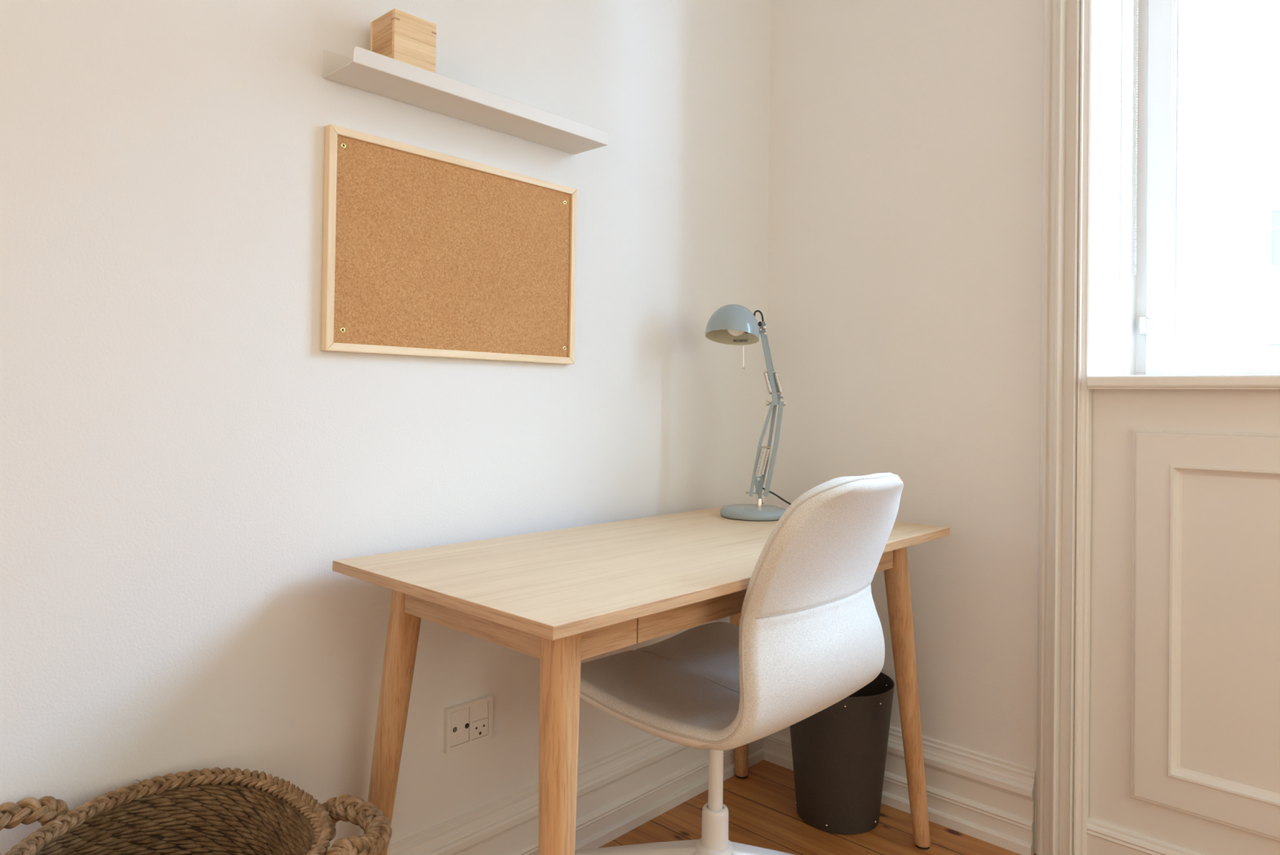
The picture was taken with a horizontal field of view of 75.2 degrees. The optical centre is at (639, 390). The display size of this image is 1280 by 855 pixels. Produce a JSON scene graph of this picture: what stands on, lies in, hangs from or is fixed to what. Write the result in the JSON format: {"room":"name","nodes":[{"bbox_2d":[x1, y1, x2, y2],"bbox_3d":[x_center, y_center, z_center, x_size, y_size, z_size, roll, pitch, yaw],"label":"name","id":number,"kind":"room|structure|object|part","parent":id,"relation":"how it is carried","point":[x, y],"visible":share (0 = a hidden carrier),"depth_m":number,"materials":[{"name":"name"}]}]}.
{"room":"home office","nodes":[
{"label":"home office","id":0,"kind":"room"},
{"bbox_2d":[0,0,770,854],"bbox_3d":[-1.103,-0.377,0.995,0.200,2.780,5.100,0,-1,43],"label":"wall","id":1,"kind":"structure","parent":0,"point":[186,468],"depth_m":1.40,"materials":[{"name":"white paint"}]},
{"bbox_2d":[320,124,577,364],"bbox_3d":[-0.346,-0.258,1.643,0.020,0.390,0.576,0,-1,43],"label":"cork board","id":2,"kind":"object","parent":1,"relation":"attached to","point":[426,252],"visible":1,"depth_m":1.60,"materials":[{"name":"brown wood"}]},
{"bbox_2d":[323,46,608,154],"bbox_3d":[-0.308,-0.560,1.617,0.109,0.050,0.588,0,-1,43],"label":"wall shelf","id":3,"kind":"object","parent":1,"relation":"attached to","point":[369,71],"visible":1,"depth_m":1.55,"materials":[{"name":"white wood"}]},
{"bbox_2d":[369,8,436,73],"bbox_3d":[-0.423,-0.598,1.485,0.082,0.116,0.083,0,-1,43],"label":"wooden box","id":4,"kind":"object","parent":3,"relation":"on","point":[397,34],"visible":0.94,"depth_m":1.46,"materials":[{"name":"brown wood"}]},
{"bbox_3d":[-0.451,-0.598,1.511,0.008,0.116,0.083,0,-1,43],"label":"panel","id":5,"kind":"part","parent":4,"relation":"part of","materials":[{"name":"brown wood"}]},
{"bbox_3d":[-0.449,-0.599,1.458,0.066,0.116,0.008,0,-1,43],"label":"panel","id":6,"kind":"part","parent":4,"relation":"part of","materials":[{"name":"brown wood"}]},
{"bbox_3d":[-0.396,-0.598,1.460,0.008,0.116,0.083,0,-1,43],"label":"panel","id":7,"kind":"part","parent":4,"relation":"part of","materials":[{"name":"brown wood"}]},
{"bbox_2d":[443,693,493,753],"bbox_3d":[-0.342,0.663,1.658,0.011,0.085,0.109,0,-1,43],"label":"wall outlet","id":8,"kind":"object","parent":1,"relation":"attached to","point":[468,722],"visible":1,"depth_m":1.65,"materials":[{"name":"white plastic"}]},
{"bbox_2d":[471,716,488,739],"bbox_3d":[-0.325,0.680,1.677,0.010,0.034,0.040,0,-1,43],"label":"socket","id":9,"kind":"object","parent":8,"relation":"attached to","point":[479,724],"depth_m":1.67,"materials":[{"name":"grey plastic"}]},
{"bbox_2d":[471,701,488,721],"bbox_3d":[-0.325,0.646,1.677,0.010,0.032,0.040,0,-1,43],"label":"rocker switch","id":10,"kind":"object","parent":8,"relation":"attached to","point":[479,708],"depth_m":1.67,"materials":[{"name":"white plastic"}]},
{"bbox_2d":[386,733,764,854],"bbox_3d":[-1.141,0.915,0.792,0.029,0.190,4.400,0,-1,43],"label":"baseboard","id":11,"kind":"structure","parent":1,"relation":"attached to","point":[624,788],"depth_m":1.91,"materials":[{"name":"white paint"}]},
{"bbox_2d":[599,759,1035,854],"bbox_3d":[0.299,1.078,-0.354,4.100,0.120,5.100,0,-1,43],"label":"floor","id":12,"kind":"structure","parent":0,"point":[762,806],"depth_m":1.98,"materials":[{"name":"brown wood"}]},
{"bbox_2d":[0,766,391,854],"bbox_3d":[-0.595,0.780,1.068,0.394,0.474,0.445,0,-1,43],"label":"woven basket","id":13,"kind":"object","parent":12,"relation":"on","point":[215,811],"visible":1,"depth_m":1.20,"materials":[{"name":"brown wicker"}]},
{"bbox_3d":[-0.814,0.579,1.050,0.102,0.080,0.157,1,-1,-1],"label":"handle","id":14,"kind":"part","parent":13,"relation":"part of","materials":[{"name":"beige wicker"}]},
{"bbox_3d":[-0.387,0.606,1.119,0.098,0.071,0.163,1,-1,-25],"label":"handle","id":15,"kind":"part","parent":13,"relation":"part of","materials":[{"name":"beige wicker"}]},
{"bbox_2d":[332,506,950,854],"bbox_3d":[0.086,0.668,1.652,0.586,0.740,1.206,0,-1,43],"label":"desk","id":16,"kind":"object","parent":12,"relation":"on","point":[563,597],"visible":0.8,"depth_m":1.36,"materials":[{"name":"brown wood"}]},
{"bbox_3d":[-0.437,0.664,1.437,0.131,0.716,0.055,1,-1,10],"label":"leg","id":17,"kind":"part","parent":16,"relation":"part of","materials":[{"name":"brown wood"}]},
{"bbox_3d":[-0.113,0.665,1.116,0.071,0.716,0.072,0,-1,43],"label":"leg","id":18,"kind":"part","parent":16,"relation":"part of","materials":[{"name":"brown wood"}]},
{"bbox_3d":[0.231,0.350,1.500,0.018,0.063,0.704,0,-1,43],"label":"drawer","id":19,"kind":"part","parent":16,"relation":"part of","materials":[{"name":"brown wood"}]},
{"bbox_3d":[0.266,0.683,2.211,0.053,0.716,0.144,1,-1,22],"label":"leg","id":20,"kind":"part","parent":16,"relation":"part of","materials":[{"name":"brown wood"}]},
{"bbox_2d":[704,303,791,520],"bbox_3d":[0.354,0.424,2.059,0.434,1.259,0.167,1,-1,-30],"label":"desk lamp","id":21,"kind":"object","parent":16,"relation":"on","point":[734,324],"visible":0.87,"depth_m":2.00,"materials":[{"name":"blue metal"}]},
{"bbox_3d":[0.223,-0.161,2.005,0.131,0.095,0.131,0,-1,43],"label":"lamp shade","id":22,"kind":"part","parent":21,"relation":"part of","materials":[{"name":"grey paint"}]},
{"bbox_3d":[0.233,-0.155,2.010,0.048,0.048,0.048,0,-1,43],"label":"bulb","id":23,"kind":"part","parent":21,"relation":"part of","materials":[{"name":"white glass"}]},
{"bbox_3d":[0.260,-0.092,2.080,0.007,0.077,0.007,1,-1,-13],"label":"pull rod","id":24,"kind":"part","parent":21,"relation":"part of","materials":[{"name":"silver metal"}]},
{"bbox_3d":[0.290,0.271,2.010,0.016,0.022,0.016,0,-1,43],"label":"stem","id":25,"kind":"part","parent":21,"relation":"part of","materials":[{"name":"silver metal"}]},
{"bbox_3d":[0.605,0.684,1.889,0.155,0.716,0.051,1,-1,-34],"label":"leg","id":26,"kind":"part","parent":16,"relation":"part of","materials":[{"name":"brown wood"}]},
{"bbox_2d":[574,471,903,854],"bbox_3d":[0.133,0.586,1.541,0.637,0.901,0.606,0,-1,43],"label":"swivel chair","id":27,"kind":"object","parent":12,"relation":"on","point":[808,637],"visible":0.98,"depth_m":1.39,"materials":[{"name":"beige fabric"}]},
{"bbox_2d":[790,671,894,834],"bbox_3d":[0.491,0.880,2.059,0.262,0.335,0.262,0,-1,43],"label":"waste bin","id":28,"kind":"object","parent":12,"relation":"on","point":[839,751],"visible":0.83,"depth_m":1.96,"materials":[{"name":"black metal"}]},
{"bbox_2d":[764,0,1044,853],"bbox_3d":[1.875,-0.330,1.323,3.700,2.780,0.450,0,-1,43],"label":"wall","id":29,"kind":"structure","parent":0,"point":[905,171],"depth_m":2.08,"materials":[{"name":"white paint"}]},
{"bbox_2d":[763,725,1035,854],"bbox_3d":[0.616,0.956,2.141,0.752,0.190,0.029,0,-1,43],"label":"baseboard","id":30,"kind":"structure","parent":29,"relation":"attached to","point":[992,799],"depth_m":1.98,"materials":[{"name":"white paint"}]},
{"bbox_2d":[1035,0,1093,854],"bbox_3d":[0.945,-0.212,1.851,0.104,2.528,0.046,0,-1,43],"label":"trim","id":31,"kind":"structure","parent":29,"relation":"attached to","point":[1065,397],"depth_m":1.84,"materials":[{"name":"white paint"}]},
{"bbox_2d":[1090,0,1137,391],"bbox_3d":[1.479,-0.698,1.567,1.186,1.410,0.297,0,-1,43],"label":"window frame","id":32,"kind":"structure","parent":29,"relation":"attached to","point":[1113,285],"depth_m":1.91,"materials":[{"name":"white paint"}]},
{"bbox_2d":[1131,0,1138,275],"bbox_3d":[1.192,-0.810,2.001,0.011,1.068,0.004,0,-1,43],"label":"chain","id":33,"kind":"object","parent":29,"relation":"hanging from","point":[1137,1],"visible":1,"depth_m":2.00,"materials":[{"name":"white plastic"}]},
{"bbox_2d":[1086,817,1204,854],"bbox_3d":[1.387,0.995,1.431,1.152,0.118,0.019,0,-1,43],"label":"baseboard","id":34,"kind":"structure","parent":29,"relation":"attached to","point":[1103,837],"depth_m":1.77,"materials":[{"name":"white paint"}]},
{"bbox_2d":[1087,373,1279,390],"bbox_3d":[1.490,-0.013,1.537,1.116,0.030,0.352,0,-1,43],"label":"window sill","id":35,"kind":"structure","parent":29,"relation":"attached to","point":[1248,381],"depth_m":1.67,"materials":[{"name":"white paint"}]},
{"bbox_2d":[1088,389,1279,854],"bbox_3d":[1.400,0.527,1.443,1.152,1.054,0.032,0,-1,43],"label":"wall panel","id":36,"kind":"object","parent":29,"relation":"attached to","point":[1184,722],"depth_m":1.70,"materials":[{"name":"white paint"}]},
{"bbox_2d":[1135,0,1279,375],"bbox_3d":[1.623,-0.700,1.675,1.104,1.400,0.113,0,-1,43],"label":"window","id":37,"kind":"structure","parent":29,"relation":"in","point":[1157,352],"depth_m":1.97,"materials":[{"name":"white paint"}]},
{"bbox_3d":[1.633,-0.700,1.686,1.104,1.400,0.085,0,-1,43],"label":"frame","id":38,"kind":"part","parent":37,"relation":"part of","materials":[{"name":"white paint"}]}
]}

